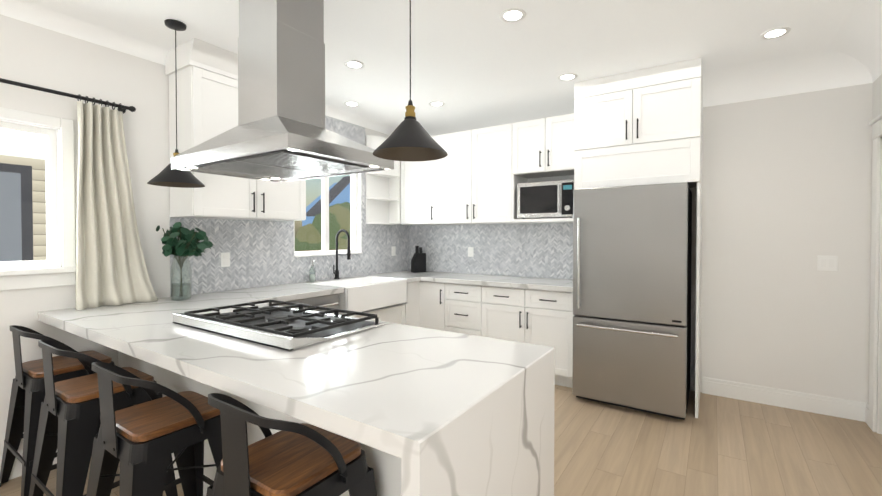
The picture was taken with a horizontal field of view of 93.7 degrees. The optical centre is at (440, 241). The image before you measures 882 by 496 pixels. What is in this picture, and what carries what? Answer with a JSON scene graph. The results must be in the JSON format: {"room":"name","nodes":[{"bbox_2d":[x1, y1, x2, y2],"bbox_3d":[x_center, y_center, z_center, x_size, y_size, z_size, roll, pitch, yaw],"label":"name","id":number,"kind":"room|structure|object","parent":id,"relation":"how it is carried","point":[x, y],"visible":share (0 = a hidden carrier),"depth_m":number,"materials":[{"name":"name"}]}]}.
{"room":"kitchen","nodes":[
{"label":"kitchen","id":0,"kind":"room"},
{"bbox_2d":[0,14,400,456],"bbox_3d":[-2.337,-0.010,2.535,0.150,2.660,7.080,1,1,33],"label":"wall","id":1,"kind":"structure","parent":0,"point":[34,55],"depth_m":2.54,"materials":[{"name":"white paint"}]},
{"bbox_2d":[0,450,56,479],"bbox_3d":[-3.144,1.270,1.181,0.016,0.140,3.540,1,1,33],"label":"baseboard","id":2,"kind":"structure","parent":1,"relation":"attached to","point":[16,471],"depth_m":2.32,"materials":[{"name":"white"}]},
{"bbox_2d":[0,107,75,290],"bbox_3d":[-2.627,-0.231,2.052,0.195,1.005,1.240,1,1,33],"label":"window","id":3,"kind":"structure","parent":1,"relation":"in","point":[57,267],"depth_m":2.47,"materials":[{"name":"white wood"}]},
{"bbox_2d":[0,78,135,113],"bbox_3d":[-2.845,-0.851,1.513,0.114,0.044,2.935,1,1,33],"label":"curtain rod","id":4,"kind":"object","parent":1,"relation":"attached to","point":[123,110],"visible":0.88,"depth_m":2.41,"materials":[{"name":"black metal"}]},
{"bbox_2d":[76,94,157,309],"bbox_3d":[-2.058,-0.243,2.621,0.116,1.285,0.433,1,1,33],"label":"curtain","id":5,"kind":"object","parent":4,"relation":"hanging from","point":[111,268],"visible":0.96,"depth_m":2.58,"materials":[{"name":"fabric"}]},
{"bbox_2d":[0,0,395,134],"bbox_3d":[-2.246,-1.294,2.456,0.070,0.090,6.780,1,1,33],"label":"trim","id":6,"kind":"structure","parent":1,"relation":"attached to","point":[31,13],"depth_m":2.61,"materials":[{"name":"white paint"}]},
{"bbox_2d":[293,173,362,256],"bbox_3d":[-1.184,-0.335,4.250,0.181,0.942,0.882,1,1,33],"label":"window","id":7,"kind":"structure","parent":1,"relation":"in","point":[355,199],"depth_m":4.40,"materials":[{"name":"white"}]},
{"bbox_2d":[24,0,855,127],"bbox_3d":[0.291,-1.365,0.780,6.450,0.100,7.080,1,1,33],"label":"ceiling","id":8,"kind":"structure","parent":0,"point":[470,57],"depth_m":2.73,"materials":[{"name":"white paint"}]},
{"bbox_2d":[147,19,204,187],"bbox_3d":[-1.632,-0.845,2.549,0.304,0.987,0.304,1,1,33],"label":"pendant light","id":9,"kind":"object","parent":8,"relation":"hanging from","point":[167,176],"visible":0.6,"depth_m":2.52,"materials":[{"name":"black metal"}]},
{"bbox_2d":[171,0,393,181],"bbox_3d":[-0.769,-0.842,2.003,0.900,0.978,0.600,1,1,33],"label":"range hood","id":10,"kind":"object","parent":8,"relation":"hanging from","point":[279,133],"visible":1,"depth_m":1.89,"materials":[{"name":"metal"}]},
{"bbox_2d":[344,101,359,106],"bbox_3d":[-0.879,-1.359,4.081,0.155,0.005,0.155,0,1,27],"label":"recessed light","id":11,"kind":"object","parent":8,"relation":"in","point":[349,103],"depth_m":4.08,"materials":[{"name":"white"}]},
{"bbox_2d":[344,60,364,68],"bbox_3d":[-0.658,-1.346,3.145,0.155,0.005,0.155,0,1,27],"label":"recessed light","id":12,"kind":"object","parent":8,"relation":"in","point":[353,64],"depth_m":3.14,"materials":[{"name":"white"}]},
{"bbox_2d":[373,0,447,160],"bbox_3d":[-0.124,-0.840,1.673,0.304,0.972,0.304,1,1,33],"label":"pendant light","id":13,"kind":"object","parent":8,"relation":"hanging from","point":[409,138],"visible":1,"depth_m":1.66,"materials":[{"name":"black metal"}]},
{"bbox_2d":[429,101,444,106],"bbox_3d":[-0.041,-1.359,4.080,0.155,0.005,0.155,0,1,-6],"label":"recessed light","id":14,"kind":"object","parent":8,"relation":"in","point":[435,103],"depth_m":4.06,"materials":[{"name":"white"}]},
{"bbox_2d":[500,8,525,22],"bbox_3d":[0.424,-1.336,2.443,0.155,0.005,0.155,0,1,27],"label":"recessed light","id":15,"kind":"object","parent":8,"relation":"in","point":[511,15],"depth_m":2.44,"materials":[{"name":"white"}]},
{"bbox_2d":[558,73,576,80],"bbox_3d":[1.038,-1.349,3.391,0.155,0.005,0.155,0,1,27],"label":"recessed light","id":16,"kind":"object","parent":8,"relation":"in","point":[569,76],"depth_m":3.39,"materials":[{"name":"white"}]},
{"bbox_2d":[760,27,790,39],"bbox_3d":[2.148,-1.339,2.659,0.155,0.005,0.155,0,1,27],"label":"recessed light","id":17,"kind":"object","parent":8,"relation":"in","point":[777,32],"depth_m":2.66,"materials":[{"name":"white"}]},
{"bbox_2d":[0,384,881,495],"bbox_3d":[0.291,1.375,0.820,6.450,0.060,7.080,1,1,33],"label":"floor","id":18,"kind":"structure","parent":0,"point":[721,446],"depth_m":2.59,"materials":[{"name":"brown wood"}]},
{"bbox_2d":[0,325,114,495],"bbox_3d":[-2.091,0.885,2.314,0.464,0.877,0.464,1,1,33],"label":"stool","id":19,"kind":"object","parent":18,"relation":"on","point":[27,397],"visible":0.58,"depth_m":2.17,"materials":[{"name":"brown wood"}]},
{"bbox_2d":[29,340,177,495],"bbox_3d":[-1.629,0.889,1.997,0.464,0.877,0.464,1,1,33],"label":"stool","id":20,"kind":"object","parent":18,"relation":"on","point":[69,416],"visible":0.69,"depth_m":1.83,"materials":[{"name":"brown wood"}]},
{"bbox_2d":[86,362,222,495],"bbox_3d":[-1.098,0.894,1.658,0.464,0.877,0.464,1,1,33],"label":"stool","id":21,"kind":"object","parent":18,"relation":"on","point":[141,442],"visible":0.98,"depth_m":1.55,"materials":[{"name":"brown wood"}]},
{"bbox_2d":[206,393,376,495],"bbox_3d":[-0.476,0.899,1.338,0.464,0.877,0.464,1,1,33],"label":"stool","id":22,"kind":"object","parent":18,"relation":"on","point":[296,459],"visible":1,"depth_m":1.24,"materials":[{"name":"brown wood"}]},
{"bbox_2d":[277,293,338,314],"bbox_3d":[-1.258,0.874,3.444,0.644,0.866,0.600,1,1,33],"label":"dishwasher","id":23,"kind":"object","parent":18,"relation":"on","point":[330,301],"visible":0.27,"depth_m":3.37,"materials":[{"name":"grey metal"}]},
{"bbox_2d":[38,38,702,495],"bbox_3d":[-0.045,-0.015,2.981,3.185,2.657,3.510,1,1,33],"label":"kitchen cabinets","id":24,"kind":"object","parent":18,"relation":"on","point":[450,374],"visible":0.83,"depth_m":3.06,"materials":[{"name":"white wood"}]},
{"bbox_2d":[156,222,212,300],"bbox_3d":[-1.768,0.131,2.888,0.374,0.535,0.303,1,1,33],"label":"vase","id":25,"kind":"object","parent":24,"relation":"on","point":[187,244],"visible":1,"depth_m":2.83,"materials":[{"name":"clear glass"}]},
{"bbox_2d":[221,252,229,266],"bbox_3d":[-1.725,0.144,3.307,0.008,0.115,0.075,1,1,33],"label":"electrical outlet","id":26,"kind":"object","parent":24,"relation":"attached to","point":[225,259],"visible":1,"depth_m":3.31,"materials":[{"name":"white plastic"}]},
{"bbox_2d":[173,300,385,350],"bbox_3d":[-0.810,0.384,2.060,0.930,0.054,0.560,1,1,33],"label":"cooktop","id":27,"kind":"object","parent":24,"relation":"on","point":[285,328],"visible":1,"depth_m":1.93,"materials":[{"name":"metal"}]},
{"bbox_2d":[38,270,572,495],"bbox_3d":[-0.227,0.854,3.113,2.749,0.915,3.509,1,1,33],"label":"countertop","id":28,"kind":"structure","parent":24,"relation":"on","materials":[{"name":"stone"}]},
{"bbox_2d":[309,261,315,281],"bbox_3d":[-1.224,0.281,3.949,0.076,0.204,0.060,1,1,33],"label":"soap bottle","id":29,"kind":"object","parent":24,"relation":"on","point":[312,277],"visible":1,"depth_m":3.94,"materials":[{"name":"clear glass"}]},
{"bbox_2d":[333,229,350,278],"bbox_3d":[-1.002,0.126,4.151,0.222,0.508,0.096,1,1,33],"label":"faucet","id":30,"kind":"object","parent":24,"relation":"on","point":[336,271],"visible":1,"depth_m":4.17,"materials":[{"name":"black metal"}]},
{"bbox_2d":[310,276,407,316],"bbox_3d":[-0.793,0.514,4.040,0.518,0.257,0.856,1,1,33],"label":"farmhouse sink","id":31,"kind":"object","parent":24,"relation":"in","point":[367,294],"visible":0.73,"depth_m":3.93,"materials":[{"name":"white ceramic"}]},
{"bbox_2d":[391,246,395,255],"bbox_3d":[-0.579,0.114,5.043,0.008,0.115,0.075,1,1,33],"label":"electrical outlet","id":32,"kind":"object","parent":24,"relation":"attached to","point":[393,250],"visible":1,"depth_m":5.04,"materials":[{"name":"white plastic"}]},
{"bbox_2d":[411,246,425,272],"bbox_3d":[-0.273,0.208,5.022,0.160,0.320,0.090,-1,1,-32],"label":"knife block","id":33,"kind":"object","parent":24,"relation":"on","point":[418,261],"visible":1,"depth_m":4.99,"materials":[{"name":"black wood"}]},
{"bbox_2d":[468,247,473,256],"bbox_3d":[0.345,0.117,4.814,0.075,0.115,0.008,1,1,33],"label":"electrical outlet","id":34,"kind":"object","parent":24,"relation":"attached to","point":[470,251],"visible":1,"depth_m":4.81,"materials":[{"name":"white plastic"}]},
{"bbox_2d":[517,179,573,218],"bbox_3d":[1.076,-0.400,4.061,0.570,0.350,0.403,1,1,33],"label":"microwave","id":35,"kind":"object","parent":24,"relation":"in","point":[545,200],"visible":0.75,"depth_m":3.92,"materials":[{"name":"metal"}]},
{"bbox_2d":[572,182,691,419],"bbox_3d":[1.605,0.439,3.450,0.800,1.735,0.841,1,1,33],"label":"fridge","id":36,"kind":"object","parent":18,"relation":"on","point":[632,297],"visible":0.98,"depth_m":3.13,"materials":[{"name":"grey metal"}]},
{"bbox_2d":[451,83,872,402],"bbox_3d":[2.263,-0.026,3.650,6.300,2.660,0.150,1,1,33],"label":"wall","id":37,"kind":"structure","parent":0,"point":[786,190],"depth_m":3.25,"materials":[{"name":"white paint"}]},
{"bbox_2d":[421,50,872,135],"bbox_3d":[1.271,-1.262,4.018,4.220,0.200,0.300,1,1,33],"label":"cove","id":38,"kind":"structure","parent":37,"relation":"attached to","point":[812,71],"depth_m":3.29,"materials":[{"name":"white paint"}]},
{"bbox_2d":[702,377,868,424],"bbox_3d":[2.681,1.239,3.285,1.020,0.140,0.030,1,1,33],"label":"baseboard","id":39,"kind":"structure","parent":37,"relation":"attached to","point":[833,406],"depth_m":3.25,"materials":[{"name":"white wood"}]},
{"bbox_2d":[817,255,837,270],"bbox_3d":[2.920,0.161,3.123,0.115,0.115,0.009,1,1,33],"label":"light switch","id":40,"kind":"object","parent":37,"relation":"attached to","point":[826,263],"visible":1,"depth_m":3.12,"materials":[{"name":"white plastic"}]},
{"bbox_2d":[868,74,881,403],"bbox_3d":[1.310,0.025,0.128,0.150,2.660,7.080,1,1,33],"label":"wall","id":41,"kind":"structure","parent":0,"point":[877,99],"depth_m":2.97,"materials":[{"name":"white paint"}]},
{"bbox_2d":[827,0,881,81],"bbox_3d":[1.122,-1.207,0.234,0.300,0.200,6.780,1,1,33],"label":"trim","id":42,"kind":"structure","parent":41,"relation":"attached to","point":[858,36],"depth_m":2.65,"materials":[{"name":"white paint"}]},
{"bbox_2d":[868,113,881,433],"bbox_3d":[2.896,0.237,2.571,0.191,2.165,0.790,1,1,33],"label":"door frame","id":43,"kind":"structure","parent":41,"relation":"attached to","point":[875,400],"depth_m":2.84,"materials":[{"name":"white wood"}]},
{"bbox_3d":[-15.452,1.525,16.020,36.530,0.200,70.000,1,1,33],"label":"ground","id":44,"kind":"structure","parent":0,"visible":0},
{"bbox_2d":[295,176,350,250],"bbox_3d":[-4.806,-0.099,10.766,8.060,4.600,7.000,1,1,33],"label":"window view","id":45,"kind":"object","parent":44,"relation":"on","point":[337,204],"depth_m":8.52,"materials":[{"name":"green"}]}
]}

